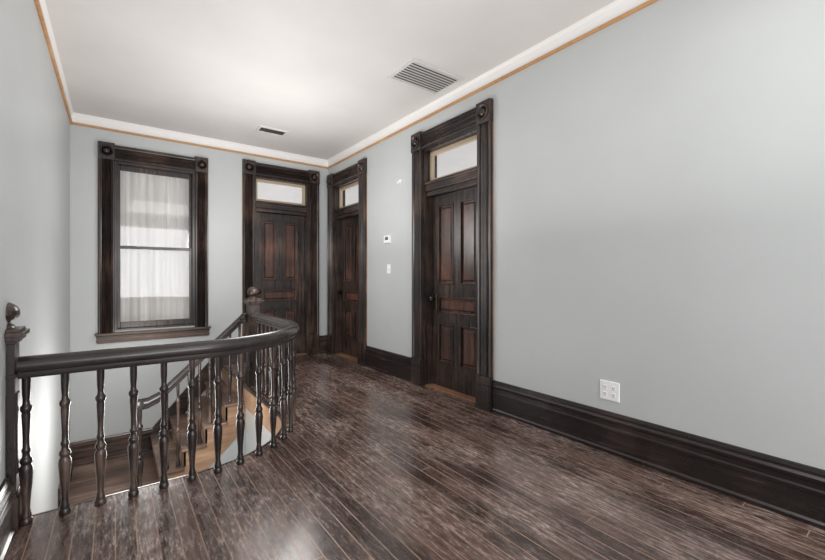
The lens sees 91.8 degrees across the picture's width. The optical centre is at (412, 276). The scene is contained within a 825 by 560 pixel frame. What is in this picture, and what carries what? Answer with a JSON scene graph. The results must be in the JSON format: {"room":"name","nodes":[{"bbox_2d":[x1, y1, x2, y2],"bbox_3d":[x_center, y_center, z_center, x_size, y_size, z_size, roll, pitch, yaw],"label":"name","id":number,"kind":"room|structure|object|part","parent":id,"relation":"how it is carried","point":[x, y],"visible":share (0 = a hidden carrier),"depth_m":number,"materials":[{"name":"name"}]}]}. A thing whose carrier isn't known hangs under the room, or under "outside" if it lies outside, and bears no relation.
{"room":"stair landing","nodes":[
{"label":"stair landing","id":0,"kind":"room"},
{"bbox_2d":[0,0,69,514],"bbox_3d":[-1.451,1.170,1.115,0.180,6.060,8.720,0,0,-37],"label":"wall","id":1,"kind":"structure","parent":0,"point":[34,120],"depth_m":2.59,"materials":[{"name":"grey paint"}]},
{"bbox_2d":[0,478,14,559],"bbox_3d":[-0.316,1.062,-0.234,0.034,0.275,5.200,0,0,-37],"label":"baseboard","id":2,"kind":"structure","parent":1,"relation":"attached to","point":[7,533],"depth_m":1.76,"materials":[{"name":"brown wood"}]},
{"bbox_2d":[34,0,72,123],"bbox_3d":[-1.316,-1.743,1.103,0.022,0.026,8.540,0,0,-37],"label":"rail","id":3,"kind":"object","parent":1,"relation":"attached to","point":[37,3],"visible":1,"depth_m":3.10,"materials":[{"name":"brown wood"}]},
{"bbox_2d":[39,0,73,115],"bbox_3d":[-1.313,-1.808,1.105,0.030,0.104,8.540,0,0,-37],"label":"trim","id":4,"kind":"structure","parent":1,"relation":"attached to","point":[42,2],"depth_m":3.23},
{"bbox_2d":[58,443,73,507],"bbox_3d":[-3.493,2.013,4.045,0.034,0.275,1.220,0,0,-37],"label":"baseboard","id":5,"kind":"structure","parent":1,"relation":"attached to","point":[70,446],"depth_m":4.28,"materials":[{"name":"brown wood"}]},
{"bbox_2d":[245,389,280,434],"bbox_3d":[-1.459,1.340,3.197,0.931,0.220,2.538,0,0,2],"label":"trim","id":6,"kind":"structure","parent":1,"relation":"attached to","point":[250,400],"depth_m":3.92,"materials":[{"name":"beige wood"}]},
{"bbox_2d":[70,124,327,473],"bbox_3d":[-2.664,1.170,5.533,3.140,6.060,0.180,0,0,-37],"label":"wall","id":7,"kind":"structure","parent":0,"point":[224,167],"depth_m":4.93,"materials":[{"name":"grey paint"}]},
{"bbox_2d":[72,427,152,466],"bbox_3d":[-3.547,2.013,4.743,0.780,0.275,0.034,0,0,-37],"label":"baseboard","id":8,"kind":"structure","parent":7,"relation":"attached to","point":[116,444],"depth_m":4.72,"materials":[{"name":"brown wood"}]},
{"bbox_2d":[95,326,210,343],"bbox_3d":[-3.185,0.719,4.987,1.212,0.122,0.075,0,0,-37],"label":"sill","id":9,"kind":"structure","parent":7,"relation":"attached to","point":[127,336],"depth_m":4.95,"materials":[{"name":"brown wood"}]},
{"bbox_2d":[98,141,207,333],"bbox_3d":[-3.185,-0.463,4.987,1.164,2.245,0.075,0,0,-37],"label":"window frame","id":10,"kind":"structure","parent":7,"relation":"attached to","point":[106,150],"depth_m":4.72,"materials":[{"name":"brown wood"}]},
{"bbox_2d":[120,171,188,321],"bbox_3d":[-3.363,-0.380,5.226,1.088,2.080,0.068,0,0,-37],"label":"sheer curtain","id":11,"kind":"object","parent":7,"relation":"hanging from","point":[154,209],"visible":0.6,"depth_m":5.20,"materials":[{"name":"white fabric"}]},
{"bbox_2d":[115,145,194,330],"bbox_3d":[-3.249,-0.462,5.072,0.848,2.205,0.222,0,0,-37],"label":"window","id":12,"kind":"structure","parent":7,"relation":"in","point":[122,153],"depth_m":4.98,"materials":[{"name":"brown wood"}]},
{"bbox_2d":[117,164,192,330],"bbox_3d":[-3.261,-0.359,5.089,0.808,2.001,0.180,0,0,-37],"label":"sash","id":13,"kind":"object","parent":12,"relation":"attached to","point":[129,325],"visible":0.92,"depth_m":5.07,"materials":[{"name":"brown wood"}]},
{"bbox_2d":[71,113,327,166],"bbox_3d":[-2.601,-1.808,5.448,3.140,0.104,0.030,0,0,-37],"label":"frieze","id":14,"kind":"object","parent":7,"relation":"attached to","point":[76,117],"visible":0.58,"depth_m":5.22},
{"bbox_2d":[72,122,327,168],"bbox_3d":[-2.604,-1.743,5.452,3.140,0.026,0.022,0,0,-37],"label":"rail","id":15,"kind":"object","parent":7,"relation":"attached to","point":[73,123],"visible":0.89,"depth_m":5.22,"materials":[{"name":"brown wood"}]},
{"bbox_2d":[224,335,326,364],"bbox_3d":[-1.958,1.062,5.924,1.540,0.275,0.034,0,0,-37],"label":"baseboard","id":16,"kind":"structure","parent":7,"relation":"attached to","point":[323,338],"depth_m":6.29,"materials":[{"name":"brown wood"}]},
{"bbox_2d":[242,159,319,362],"bbox_3d":[-1.967,-0.228,6.003,1.148,2.855,0.255,0,0,-37],"label":"door frame","id":17,"kind":"structure","parent":7,"relation":"attached to","point":[248,166],"depth_m":6.19,"materials":[{"name":"brown wood"}]},
{"bbox_2d":[256,179,304,205],"bbox_3d":[-1.993,-1.265,6.037,0.760,0.330,0.040,0,0,-37],"label":"sash","id":18,"kind":"object","parent":17,"relation":"in","point":[257,180],"depth_m":6.03,"materials":[{"name":"beige wood"}]},
{"bbox_2d":[256,200,306,216],"bbox_3d":[-1.984,-1.025,6.025,0.760,0.150,0.160,0,0,-37],"label":"transom bar","id":19,"kind":"object","parent":7,"relation":"attached to","point":[261,206],"visible":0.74,"depth_m":5.97,"materials":[{"name":"brown wood"}]},
{"bbox_2d":[255,162,308,356],"bbox_3d":[-1.967,-0.225,6.003,0.800,2.819,0.187,0,0,-37],"label":"door","id":20,"kind":"structure","parent":7,"relation":"in","point":[279,237],"depth_m":6.06,"materials":[{"name":"brown wood"}]},
{"bbox_3d":[-2.009,0.117,6.059,0.758,2.136,0.046,0,0,-37],"label":"frame","id":21,"kind":"part","parent":20,"relation":"part of","materials":[{"name":"brown wood"}]},
{"bbox_2d":[242,174,242,335],"bbox_3d":[-1.933,-0.275,5.957,1.144,2.350,0.010,0,0,-37],"label":"casing raw edge","id":22,"kind":"object","parent":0,"point":[242,174],"depth_m":5.61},
{"bbox_2d":[246,409,270,453],"bbox_3d":[-1.405,2.825,3.187,1.022,2.750,2.678,0,0,2],"label":"wall","id":23,"kind":"structure","parent":0,"point":[251,443],"depth_m":4.25,"materials":[{"name":"grey paint"}]},
{"bbox_2d":[45,0,614,205],"bbox_3d":[0.032,-1.910,5.106,9.320,0.100,13.720,0,0,-37],"label":"ceiling","id":24,"kind":"structure","parent":0,"point":[316,71],"depth_m":3.37,"materials":[{"name":"paint"}]},
{"bbox_2d":[255,125,288,136],"bbox_3d":[-1.789,-1.854,5.092,0.360,0.012,0.210,0,0,-37],"label":"ceiling air vent","id":25,"kind":"object","parent":24,"relation":"attached to","point":[263,129],"depth_m":5.09,"materials":[{"name":"metal"}]},
{"bbox_2d":[387,58,463,94],"bbox_3d":[0.123,-1.854,3.734,0.590,0.012,0.410,0,0,-37],"label":"ceiling air vent","id":26,"kind":"object","parent":24,"relation":"attached to","point":[420,75],"depth_m":3.72,"materials":[{"name":"white metal"}]},
{"bbox_2d":[366,173,366,343],"bbox_3d":[-0.969,-0.250,5.876,0.010,2.300,1.184,0,0,-37],"label":"casing raw edge","id":27,"kind":"object","parent":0,"point":[366,173],"depth_m":5.40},
{"bbox_2d":[5,353,824,559],"bbox_3d":[-0.046,1.215,2.158,3.320,0.030,8.720,0,0,-37],"label":"floor","id":28,"kind":"structure","parent":0,"point":[373,464],"depth_m":2.12,"materials":[{"name":"brown wood"}]},
{"bbox_2d":[32,384,281,515],"bbox_3d":[-1.916,1.214,3.217,1.580,0.032,1.950,0,0,-37],"label":"trim","id":29,"kind":"structure","parent":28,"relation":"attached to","point":[245,386],"depth_m":2.71,"materials":[{"name":"brown wood"}]},
{"bbox_2d":[264,353,306,358],"bbox_3d":[-1.993,1.192,6.037,0.760,0.016,0.170,0,0,-37],"label":"threshold","id":30,"kind":"object","parent":28,"relation":"on","point":[297,354],"visible":0.24,"depth_m":6.13,"materials":[{"name":"brown wood"}]},
{"bbox_2d":[336,353,357,361],"bbox_3d":[-0.889,1.192,5.935,0.170,0.016,0.800,0,0,-37],"label":"threshold","id":31,"kind":"object","parent":28,"relation":"on","point":[339,354],"visible":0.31,"depth_m":5.96,"materials":[{"name":"brown wood"}]},
{"bbox_2d":[425,383,475,402],"bbox_3d":[0.450,1.192,4.133,0.170,0.016,0.810,0,0,-37],"label":"threshold","id":32,"kind":"object","parent":28,"relation":"on","point":[431,385],"visible":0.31,"depth_m":4.10,"materials":[{"name":"brown wood"}]},
{"bbox_2d":[328,0,824,469],"bbox_3d":[1.215,-0.330,3.094,0.180,3.060,8.720,0,0,-37],"label":"wall","id":33,"kind":"structure","parent":0,"point":[659,175],"depth_m":2.48,"materials":[{"name":"grey paint"}]},
{"bbox_2d":[332,163,357,357],"bbox_3d":[-0.924,-0.200,5.909,0.187,2.769,0.840,0,0,-37],"label":"door","id":34,"kind":"structure","parent":33,"relation":"in","point":[349,227],"depth_m":6.03,"materials":[{"name":"brown wood"}]},
{"bbox_3d":[-0.867,0.147,5.951,0.046,2.076,0.798,0,0,-37],"label":"frame","id":35,"kind":"part","parent":34,"relation":"part of","materials":[{"name":"brown wood"}]},
{"bbox_2d":[326,158,366,365],"bbox_3d":[-0.923,-0.203,5.910,0.255,2.805,1.188,0,0,-37],"label":"door frame","id":36,"kind":"structure","parent":33,"relation":"attached to","point":[362,164],"depth_m":6.20,"materials":[{"name":"brown wood"}]},
{"bbox_2d":[339,181,357,208],"bbox_3d":[-0.889,-1.210,5.935,0.040,0.340,0.800,0,0,-37],"label":"sash","id":37,"kind":"object","parent":36,"relation":"in","point":[342,189],"depth_m":6.18,"materials":[{"name":"beige wood"}]},
{"bbox_2d":[335,203,357,219],"bbox_3d":[-0.901,-0.965,5.926,0.160,0.150,0.800,0,0,-37],"label":"transom bar","id":38,"kind":"object","parent":33,"relation":"attached to","point":[351,211],"visible":0.52,"depth_m":5.91,"materials":[{"name":"brown wood"}]},
{"bbox_2d":[384,235,390,243],"bbox_3d":[-0.318,-0.470,4.983,0.028,0.100,0.130,0,0,-37],"label":"thermostat","id":39,"kind":"object","parent":33,"relation":"attached to","point":[387,239],"visible":1,"depth_m":4.95,"materials":[{"name":"white plastic"}]},
{"bbox_2d":[387,264,389,273],"bbox_3d":[-0.302,-0.100,4.970,0.018,0.116,0.072,0,0,-37],"label":"light switch","id":40,"kind":"object","parent":33,"relation":"attached to","point":[388,265],"visible":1,"depth_m":4.97,"materials":[{"name":"white plastic"}]},
{"bbox_2d":[420,107,476,397],"bbox_3d":[0.414,-0.200,4.107,0.187,2.769,0.850,0,0,-37],"label":"door","id":41,"kind":"structure","parent":33,"relation":"in","point":[454,214],"depth_m":4.15,"materials":[{"name":"brown wood"}]},
{"bbox_3d":[0.218,0.270,4.396,0.077,0.180,0.058,0,0,-37],"label":"knob","id":42,"kind":"part","parent":41,"relation":"part of","materials":[{"name":"black metal"}]},
{"bbox_3d":[0.471,0.147,4.149,0.046,2.076,0.808,0,0,-37],"label":"frame","id":43,"kind":"part","parent":41,"relation":"part of","materials":[{"name":"brown wood"}]},
{"bbox_2d":[425,167,476,196],"bbox_3d":[0.437,-0.965,4.124,0.160,0.150,0.810,0,0,-37],"label":"transom bar","id":44,"kind":"object","parent":33,"relation":"attached to","point":[465,179],"visible":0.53,"depth_m":4.07,"materials":[{"name":"brown wood"}]},
{"bbox_2d":[410,98,492,411],"bbox_3d":[0.415,-0.203,4.108,0.255,2.805,1.198,0,0,-37],"label":"door frame","id":45,"kind":"structure","parent":33,"relation":"attached to","point":[484,109],"depth_m":4.10,"materials":[{"name":"brown wood"}]},
{"bbox_2d":[430,135,476,180],"bbox_3d":[0.449,-1.210,4.133,0.040,0.340,0.810,0,0,-37],"label":"sash","id":46,"kind":"object","parent":45,"relation":"in","point":[473,138],"depth_m":4.24,"materials":[{"name":"beige wood"}]},
{"bbox_2d":[492,121,493,376],"bbox_3d":[0.369,-0.250,4.073,0.010,2.300,1.194,0,0,-37],"label":"casing raw edge","id":47,"kind":"object","parent":45,"relation":"attached to","point":[493,121],"depth_m":3.60,"materials":[{"name":"brown wood"}]},
{"bbox_2d":[327,0,647,165],"bbox_3d":[1.184,-1.808,2.959,0.030,0.104,8.540,0,0,-37],"label":"trim","id":48,"kind":"structure","parent":33,"relation":"attached to","point":[616,8],"depth_m":3.42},
{"bbox_2d":[327,0,658,168],"bbox_3d":[1.187,-1.743,2.962,0.022,0.026,8.540,0,0,-37],"label":"rail","id":49,"kind":"object","parent":33,"relation":"attached to","point":[649,2],"visible":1,"depth_m":3.30,"materials":[{"name":"brown wood"}]},
{"bbox_2d":[365,346,824,529],"bbox_3d":[1.182,1.062,2.958,0.034,0.275,8.540,0,0,-37],"label":"baseboard","id":50,"kind":"structure","parent":33,"relation":"attached to","point":[790,489],"depth_m":2.42,"materials":[{"name":"brown wood"}]},
{"bbox_2d":[600,379,619,402],"bbox_3d":[1.353,0.783,2.749,0.010,0.132,0.136,0,0,-37],"label":"electrical outlet","id":51,"kind":"object","parent":33,"relation":"attached to","point":[609,390],"visible":1,"depth_m":2.74,"materials":[{"name":"white plastic"}]},
{"bbox_3d":[-1.962,4.225,3.363,1.680,0.050,4.140,0,0,-37],"label":"floor","id":52,"kind":"structure","parent":0,"visible":0},
{"bbox_2d":[69,356,244,504],"bbox_3d":[-2.213,2.562,3.635,1.600,3.275,3.405,0,0,-37],"label":"staircase","id":53,"kind":"structure","parent":52,"relation":"on","point":[83,485],"depth_m":4.40,"materials":[{"name":"brown wood"}]},
{"bbox_2d":[4,287,299,532],"bbox_3d":[-1.841,1.131,3.254,1.742,2.036,2.246,0,0,-37],"label":"stair railing","id":54,"kind":"object","parent":53,"relation":"on","point":[24,368],"visible":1,"depth_m":2.27,"materials":[{"name":"brown wood"}]},
{"bbox_3d":[-1.377,0.436,3.151,0.960,0.103,2.575,0,0,3],"label":"handrail","id":55,"kind":"part","parent":54,"relation":"part of","materials":[{"name":"brown wood"}]},
{"bbox_3d":[-2.298,0.856,4.222,1.116,0.907,0.142,0,0,-35],"label":"stair handrail","id":56,"kind":"part","parent":54,"relation":"part of","materials":[{"name":"brown wood"}]}
]}

